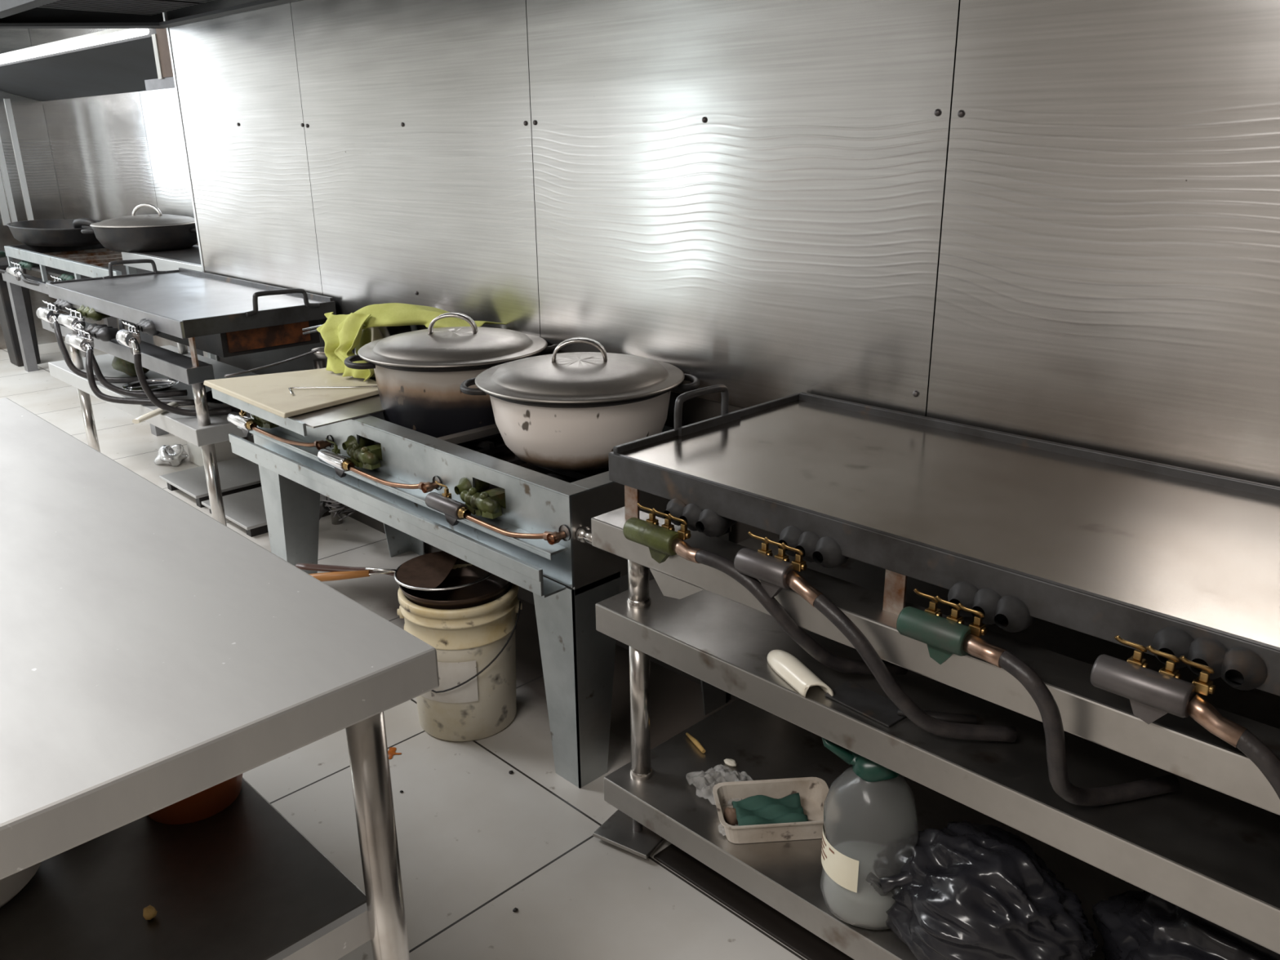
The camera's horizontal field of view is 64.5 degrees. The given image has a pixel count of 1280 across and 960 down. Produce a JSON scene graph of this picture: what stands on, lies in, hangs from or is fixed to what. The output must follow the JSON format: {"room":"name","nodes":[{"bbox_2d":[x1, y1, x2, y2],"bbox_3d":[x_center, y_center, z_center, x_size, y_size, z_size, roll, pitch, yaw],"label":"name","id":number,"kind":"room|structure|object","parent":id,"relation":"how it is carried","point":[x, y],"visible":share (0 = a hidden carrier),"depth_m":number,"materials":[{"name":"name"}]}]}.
{"room":"commercial kitchen","nodes":[
{"label":"commercial kitchen","id":0,"kind":"room"},
{"bbox_2d":[0,28,79,349],"bbox_3d":[-6.006,-1.763,5.712,5.090,2.620,0.154,-18,25,-42],"label":"wall","id":1,"kind":"structure","parent":0,"point":[28,115],"depth_m":7.20,"materials":[{"name":"metal"}]},
{"bbox_2d":[0,172,10,225],"bbox_3d":[-4.479,-2.200,7.039,0.045,0.840,0.012,-18,25,-42],"label":"trim","id":2,"kind":"structure","parent":1,"relation":"attached to","point":[3,206],"depth_m":7.13,"materials":[{"name":"white metal"}]},
{"bbox_2d":[0,136,17,222],"bbox_3d":[-4.444,-2.212,7.073,0.035,0.840,0.012,-18,25,-42],"label":"trim","id":3,"kind":"structure","parent":1,"relation":"attached to","point":[2,162],"depth_m":7.12,"materials":[{"name":"white metal"}]},
{"bbox_2d":[4,98,34,220],"bbox_3d":[-4.369,-2.236,7.142,0.035,0.840,0.012,-18,25,-42],"label":"trim","id":4,"kind":"structure","parent":1,"relation":"attached to","point":[7,102],"depth_m":7.13,"materials":[{"name":"white metal"}]},
{"bbox_2d":[28,12,208,357],"bbox_3d":[-2.838,-1.910,6.030,0.102,2.620,3.822,-18,25,-42],"label":"wall","id":5,"kind":"structure","parent":0,"point":[113,154],"depth_m":6.40,"materials":[{"name":"metal"}]},
{"bbox_2d":[0,27,174,101],"bbox_3d":[-3.074,-2.240,5.667,0.558,0.240,3.795,-18,25,-42],"label":"exhaust hood","id":6,"kind":"object","parent":5,"relation":"attached to","point":[143,63],"visible":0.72,"depth_m":5.47,"materials":[{"name":"metal"}]},
{"bbox_2d":[0,28,149,64],"bbox_3d":[-3.340,-2.304,5.497,0.044,0.049,3.560,-18,25,-42],"label":"strip light","id":7,"kind":"object","parent":6,"relation":"attached to","point":[110,35],"visible":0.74,"depth_m":4.88,"materials":[{"name":"white plastic"}]},
{"bbox_2d":[164,11,218,360],"bbox_3d":[-1.724,-1.408,4.511,0.574,2.620,0.018,-18,25,-42],"label":"wall","id":8,"kind":"structure","parent":0,"point":[216,357],"depth_m":4.29,"materials":[{"name":"white metal"}]},
{"bbox_2d":[0,341,807,959],"bbox_3d":[-2.519,0.543,2.957,5.300,0.060,11.700,-18,25,-42],"label":"floor","id":9,"kind":"structure","parent":0,"point":[478,842],"depth_m":2.22,"materials":[{"name":"tile"}]},
{"bbox_2d":[0,261,40,366],"bbox_3d":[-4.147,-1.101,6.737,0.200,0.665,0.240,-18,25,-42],"label":"range","id":10,"kind":"object","parent":9,"relation":"on","point":[6,317],"visible":0.43,"depth_m":6.68,"materials":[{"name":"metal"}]},
{"bbox_2d":[0,244,204,435],"bbox_3d":[-3.142,-0.945,6.007,0.696,0.815,2.550,-18,25,-42],"label":"range","id":11,"kind":"object","parent":9,"relation":"on","point":[66,263],"visible":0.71,"depth_m":6.03,"materials":[{"name":"metal"}]},
{"bbox_2d":[6,217,102,246],"bbox_3d":[-3.587,-1.568,6.321,0.544,0.170,1.150,-18,25,-42],"label":"frying pan","id":12,"kind":"object","parent":11,"relation":"on","point":[59,232],"visible":0.73,"depth_m":6.07,"materials":[{"name":"black metal"}]},
{"bbox_2d":[121,244,215,359],"bbox_3d":[-2.180,-0.782,5.271,0.405,0.956,1.330,-18,25,-42],"label":"table","id":13,"kind":"object","parent":9,"relation":"on","point":[187,258],"visible":0.18,"depth_m":5.23,"materials":[{"name":"white metal"}]},
{"bbox_2d":[80,203,197,252],"bbox_3d":[-2.681,-1.387,5.536,0.583,0.239,0.583,-18,25,-42],"label":"wok","id":14,"kind":"object","parent":13,"relation":"on","point":[159,232],"visible":0.88,"depth_m":5.36,"materials":[{"name":"black metal"}]},
{"bbox_2d":[153,444,188,466],"bbox_3d":[-2.158,-0.123,4.670,0.139,0.091,0.172,-18,25,-42],"label":"scrap","id":15,"kind":"object","parent":9,"relation":"on","point":[171,455],"visible":1,"depth_m":4.63,"materials":[{"name":"white metal"}]},
{"bbox_2d":[35,258,342,526],"bbox_3d":[-1.904,-0.369,4.103,0.691,0.918,1.617,-18,25,-42],"label":"griddle","id":16,"kind":"object","parent":9,"relation":"on","point":[221,316],"visible":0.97,"depth_m":3.71,"materials":[{"name":"metal"}]},
{"bbox_2d":[111,355,149,376],"bbox_3d":[-2.114,-0.506,4.226,0.160,0.131,0.200,-18,25,-42],"label":"rag","id":17,"kind":"object","parent":16,"relation":"on","point":[127,367],"visible":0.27,"depth_m":4.16,"materials":[{"name":"green fabric"}]},
{"bbox_2d":[121,377,179,391],"bbox_3d":[-1.919,-0.367,3.983,0.206,0.020,0.206,-18,25,-42],"label":"steel plate","id":18,"kind":"object","parent":16,"relation":"on","point":[157,384],"visible":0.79,"depth_m":4.01,"materials":[{"name":"silver metal"}]},
{"bbox_2d":[48,345,257,446],"bbox_3d":[-1.871,-0.379,4.143,0.534,0.060,1.605,-18,25,-42],"label":"shelf","id":19,"kind":"object","parent":16,"relation":"attached to","point":[185,426],"depth_m":3.85,"materials":[{"name":"silver metal"}]},
{"bbox_2d":[132,401,194,423],"bbox_3d":[-1.689,-0.251,3.630,0.102,0.023,0.300,1,19,4],"label":"scraper","id":20,"kind":"object","parent":16,"relation":"on","point":[155,412],"visible":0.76,"depth_m":3.58,"materials":[{"name":"beige plastic"}]},
{"bbox_2d":[206,390,240,411],"bbox_3d":[-1.419,-0.309,3.748,0.366,0.050,0.363,-18,25,-42],"label":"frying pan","id":21,"kind":"object","parent":16,"relation":"on","point":[213,403],"visible":0.04,"depth_m":3.62,"materials":[{"name":"black metal"}]},
{"bbox_2d":[159,457,261,507],"bbox_3d":[-1.778,0.007,4.325,0.380,0.060,0.380,-18,25,-42],"label":"platform","id":22,"kind":"object","parent":9,"relation":"on","point":[240,474],"visible":0.59,"depth_m":4.27,"materials":[{"name":"silver metal"}]},
{"bbox_2d":[186,440,241,466],"bbox_3d":[-1.947,-0.167,4.625,0.140,0.199,0.260,-18,25,-42],"label":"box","id":23,"kind":"object","parent":9,"relation":"on","point":[224,452],"visible":0.21,"depth_m":4.56,"materials":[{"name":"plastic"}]},
{"bbox_2d":[0,397,439,959],"bbox_3d":[-1.123,0.495,1.634,0.785,0.850,1.751,-18,25,-42],"label":"prep table","id":24,"kind":"object","parent":9,"relation":"on","point":[155,655],"visible":1,"depth_m":1.23,"materials":[{"name":"silver metal"}]},
{"bbox_2d":[0,862,40,907],"bbox_3d":[-0.881,0.453,1.281,0.254,0.154,0.254,-18,25,-42],"label":"plastic tub","id":25,"kind":"object","parent":24,"relation":"on","point":[11,886],"visible":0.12,"depth_m":1.27,"materials":[{"name":"grey plastic"}]},
{"bbox_2d":[142,905,157,919],"bbox_3d":[-0.604,0.533,1.251,0.015,0.018,0.020,-7,20,-17],"label":"scrap","id":26,"kind":"object","parent":24,"relation":"on","point":[149,912],"visible":1,"depth_m":1.25,"materials":[{"name":"food"}]},
{"bbox_2d":[147,773,243,824],"bbox_3d":[-0.654,0.392,1.461,0.175,0.150,0.176,-18,25,-42],"label":"container","id":27,"kind":"object","parent":24,"relation":"on","point":[208,802],"visible":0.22,"depth_m":1.42,"materials":[{"name":"plastic"}]},
{"bbox_2d":[201,486,330,537],"bbox_3d":[-1.465,0.110,4.027,0.380,0.050,0.410,-18,25,-42],"label":"platform","id":28,"kind":"object","parent":9,"relation":"on","point":[246,508],"visible":0.43,"depth_m":3.94,"materials":[{"name":"silver metal"}]},
{"bbox_2d":[319,494,355,520],"bbox_3d":[-1.132,0.129,3.662,0.121,0.270,0.445,-18,25,-42],"label":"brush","id":29,"kind":"object","parent":9,"relation":"on","point":[325,504],"visible":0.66,"depth_m":3.60,"materials":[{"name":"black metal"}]},
{"bbox_2d":[387,746,401,759],"bbox_3d":[-0.602,0.658,2.449,0.042,0.003,0.044,-18,25,-42],"label":"scrap","id":30,"kind":"object","parent":9,"relation":"on","point":[391,752],"visible":0.78,"depth_m":2.45,"materials":[{"name":"orange food"}]},
{"bbox_2d":[396,564,522,742],"bbox_3d":[-0.443,0.433,2.543,0.296,0.366,0.296,-18,25,-42],"label":"bucket","id":31,"kind":"object","parent":9,"relation":"on","point":[474,699],"visible":0.77,"depth_m":2.44,"materials":[{"name":"white plastic"}]},
{"bbox_2d":[295,557,511,609],"bbox_3d":[-0.560,0.239,2.534,0.518,0.093,0.280,7,20,21],"label":"frying pan","id":32,"kind":"object","parent":31,"relation":"in","point":[495,587],"visible":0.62,"depth_m":2.51,"materials":[{"name":"metal"}]},
{"bbox_2d":[308,551,493,591],"bbox_3d":[-0.599,0.220,2.520,0.509,0.037,0.251,4,19,15],"label":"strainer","id":33,"kind":"object","parent":32,"relation":"on","point":[425,572],"visible":0.8,"depth_m":2.48,"materials":[{"name":"black"}]},
{"bbox_2d":[226,409,731,788],"bbox_3d":[-0.494,0.156,2.830,0.594,0.708,1.578,-18,25,-42],"label":"gas stove","id":34,"kind":"object","parent":9,"relation":"on","point":[515,520],"visible":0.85,"depth_m":2.32,"materials":[{"name":"silver metal"}]},
{"bbox_2d":[211,367,385,435],"bbox_3d":[-0.914,-0.236,2.929,0.405,0.033,0.625,-18,25,-42],"label":"steel tray","id":35,"kind":"object","parent":34,"relation":"on","point":[371,405],"visible":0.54,"depth_m":2.73,"materials":[{"name":"silver metal"}]},
{"bbox_2d":[203,368,378,417],"bbox_3d":[-0.982,-0.273,2.961,0.390,0.014,0.546,-18,25,-42],"label":"cutting board","id":36,"kind":"object","parent":35,"relation":"on","point":[270,393],"visible":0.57,"depth_m":2.89,"materials":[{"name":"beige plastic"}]},
{"bbox_2d":[224,346,327,377],"bbox_3d":[-1.150,-0.378,3.248,0.092,0.037,0.433,14,23,36],"label":"ladle","id":37,"kind":"object","parent":36,"relation":"on","point":[319,353],"visible":0.64,"depth_m":3.25,"materials":[{"name":"silver metal"}]},
{"bbox_2d":[311,346,327,358],"bbox_3d":[-1.043,-0.420,3.375,0.092,0.032,0.092,-18,25,-42],"label":"bowl","id":38,"kind":"object","parent":37,"relation":"on","point":[319,353],"depth_m":3.34,"materials":[{"name":"silver metal"}]},
{"bbox_2d":[288,385,377,395],"bbox_3d":[-0.872,-0.265,2.900,0.251,0.006,0.081,-8,20,-20],"label":"skewer","id":39,"kind":"object","parent":36,"relation":"on","point":[371,386],"visible":0.88,"depth_m":2.90,"materials":[{"name":"silver metal"}]},
{"bbox_2d":[316,302,506,381],"bbox_3d":[-0.731,-0.424,3.038,0.627,0.210,0.284,9,21,27],"label":"cloth","id":40,"kind":"object","parent":36,"relation":"on","point":[340,333],"visible":0.91,"depth_m":3.00,"materials":[{"name":"fabric"}]},
{"bbox_2d":[302,329,317,334],"bbox_3d":[-0.985,-0.495,3.278,0.286,0.074,0.008,9,21,25],"label":"rod","id":41,"kind":"object","parent":40,"relation":"in","point":[313,331],"visible":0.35,"depth_m":3.33,"materials":[{"name":"silver metal"}]},
{"bbox_2d":[302,324,323,331],"bbox_3d":[-0.985,-0.507,3.274,0.286,0.074,0.008,9,21,25],"label":"rod","id":42,"kind":"object","parent":40,"relation":"in","point":[318,326],"visible":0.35,"depth_m":3.32,"materials":[{"name":"silver metal"}]},
{"bbox_2d":[290,367,385,428],"bbox_3d":[-0.911,-0.249,2.928,0.397,0.004,0.625,-18,25,-42],"label":"tray","id":43,"kind":"object","parent":35,"relation":"on","point":[371,405],"depth_m":2.71,"materials":[{"name":"silver metal"}]},
{"bbox_2d":[352,324,427,379],"bbox_3d":[-0.773,-0.421,3.168,0.272,0.172,0.272,-18,25,-42],"label":"steel pot","id":44,"kind":"object","parent":34,"relation":"on","point":[369,335],"visible":0.07,"depth_m":3.04,"materials":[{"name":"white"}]},
{"bbox_2d":[344,311,556,443],"bbox_3d":[-0.511,-0.304,2.812,0.513,0.317,0.513,10,22,30],"label":"cooking pot","id":45,"kind":"object","parent":34,"relation":"on","point":[420,375],"visible":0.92,"depth_m":2.65,"materials":[{"name":"metal"}]},
{"bbox_2d":[459,337,700,470],"bbox_3d":[-0.143,-0.202,2.452,0.501,0.284,0.501,-18,25,-42],"label":"cooking pot","id":46,"kind":"object","parent":34,"relation":"on","point":[563,411],"visible":0.98,"depth_m":2.30,"materials":[{"name":"white metal"}]},
{"bbox_2d":[653,844,853,959],"bbox_3d":[0.845,0.903,1.670,0.554,0.006,1.765,-18,25,-42],"label":"rubber mat","id":47,"kind":"object","parent":9,"relation":"on","point":[777,925],"visible":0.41,"depth_m":1.94,"materials":[{"name":"black rubber"}]},
{"bbox_2d":[591,384,1279,959],"bbox_3d":[0.755,0.451,1.565,0.664,0.913,1.890,-18,25,-42],"label":"griddle","id":48,"kind":"object","parent":9,"relation":"on","point":[1108,624],"depth_m":1.57,"materials":[{"name":"metal"}]},
{"bbox_2d":[685,732,705,753],"bbox_3d":[0.120,0.565,2.186,0.011,0.011,0.076,-9,20,-22],"label":"scrap","id":49,"kind":"object","parent":48,"relation":"on","point":[696,743],"visible":1,"depth_m":2.18,"materials":[{"name":"yellow food"}]},
{"bbox_2d":[685,764,753,806],"bbox_3d":[0.165,0.605,2.035,0.126,0.028,0.145,-18,25,-42],"label":"plastic film","id":50,"kind":"object","parent":48,"relation":"on","point":[704,782],"visible":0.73,"depth_m":2.04,"materials":[{"name":"white"}]},
{"bbox_2d":[724,758,737,767],"bbox_3d":[0.188,0.589,2.114,0.020,0.012,0.031,-18,25,-42],"label":"scrap","id":51,"kind":"object","parent":48,"relation":"on","point":[729,762],"visible":1,"depth_m":2.11,"materials":[{"name":"beige ceramic"}]},
{"bbox_2d":[712,777,829,844],"bbox_3d":[0.256,0.631,1.933,0.224,0.045,0.138,-2,19,-4],"label":"baking tray","id":52,"kind":"object","parent":48,"relation":"on","point":[813,792],"visible":0.74,"depth_m":1.97,"materials":[{"name":"white plastic"}]},
{"bbox_2d":[718,821,738,835],"bbox_3d":[0.174,0.657,1.906,0.041,0.012,0.062,-18,25,-42],"label":"plastic film","id":53,"kind":"object","parent":52,"relation":"on","point":[721,828],"visible":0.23,"depth_m":1.91,"materials":[{"name":"white"}]},
{"bbox_2d":[723,807,737,825],"bbox_3d":[0.173,0.638,1.928,0.033,0.038,0.032,-18,25,-42],"label":"scrap","id":54,"kind":"object","parent":52,"relation":"on","point":[730,814],"visible":0.93,"depth_m":1.92,"materials":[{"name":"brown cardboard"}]},
{"bbox_2d":[731,792,808,826],"bbox_3d":[0.246,0.630,1.929,0.132,0.026,0.089,-2,19,-4],"label":"rag","id":55,"kind":"object","parent":52,"relation":"in","point":[757,809],"visible":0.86,"depth_m":1.92,"materials":[{"name":"fabric"}]},
{"bbox_2d":[820,737,918,929],"bbox_3d":[0.380,0.568,1.671,0.157,0.330,0.154,-6,20,-16],"label":"spray bottle","id":56,"kind":"object","parent":48,"relation":"on","point":[870,826],"visible":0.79,"depth_m":1.62,"materials":[{"name":"grey"}]},
{"bbox_2d":[603,697,1143,959],"bbox_3d":[0.775,0.769,1.671,0.589,0.057,1.824,-18,25,-42],"label":"shelf","id":57,"kind":"object","parent":48,"relation":"attached to","point":[785,876],"depth_m":1.96,"materials":[{"name":"silver metal"}]},
{"bbox_2d":[824,680,976,727],"bbox_3d":[0.400,0.355,1.578,0.230,0.018,0.088,13,23,35],"label":"scraper","id":58,"kind":"object","parent":48,"relation":"on","point":[858,698],"visible":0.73,"depth_m":1.59,"materials":[{"name":"metal"}]},
{"bbox_2d":[878,820,1097,959],"bbox_3d":[0.535,0.656,1.602,0.254,0.203,0.351,-18,25,-42],"label":"garbage bag","id":59,"kind":"object","parent":48,"relation":"on","point":[968,891],"visible":0.97,"depth_m":1.53,"materials":[{"name":"black plastic"}]},
{"bbox_2d":[1092,889,1279,959],"bbox_3d":[0.880,0.703,1.496,0.280,0.173,0.396,-18,25,-42],"label":"garbage bag","id":60,"kind":"object","parent":48,"relation":"on","point":[1132,925],"visible":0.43,"depth_m":1.49,"materials":[{"name":"black plastic"}]},
{"bbox_2d":[166,0,1279,593],"bbox_3d":[0.658,-0.660,2.220,0.567,2.620,6.760,-18,25,-42],"label":"wall","id":61,"kind":"structure","parent":0,"point":[1058,221],"depth_m":2.16,"materials":[{"name":"metal"}]},
{"bbox_2d":[0,0,298,28],"bbox_3d":[-0.080,-1.360,1.844,0.654,0.512,7.000,-18,25,-42],"label":"exhaust hood","id":62,"kind":"object","parent":61,"relation":"attached to","point":[14,14],"visible":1,"depth_m":3.94,"materials":[{"name":"metal"}]},
{"bbox_2d":[341,503,738,701],"bbox_3d":[0.474,0.600,2.432,0.012,0.100,6.750,-18,25,-42],"label":"baseboard","id":63,"kind":"structure","parent":61,"relation":"attached to","point":[524,594],"depth_m":3.25,"materials":[{"name":"tile"}]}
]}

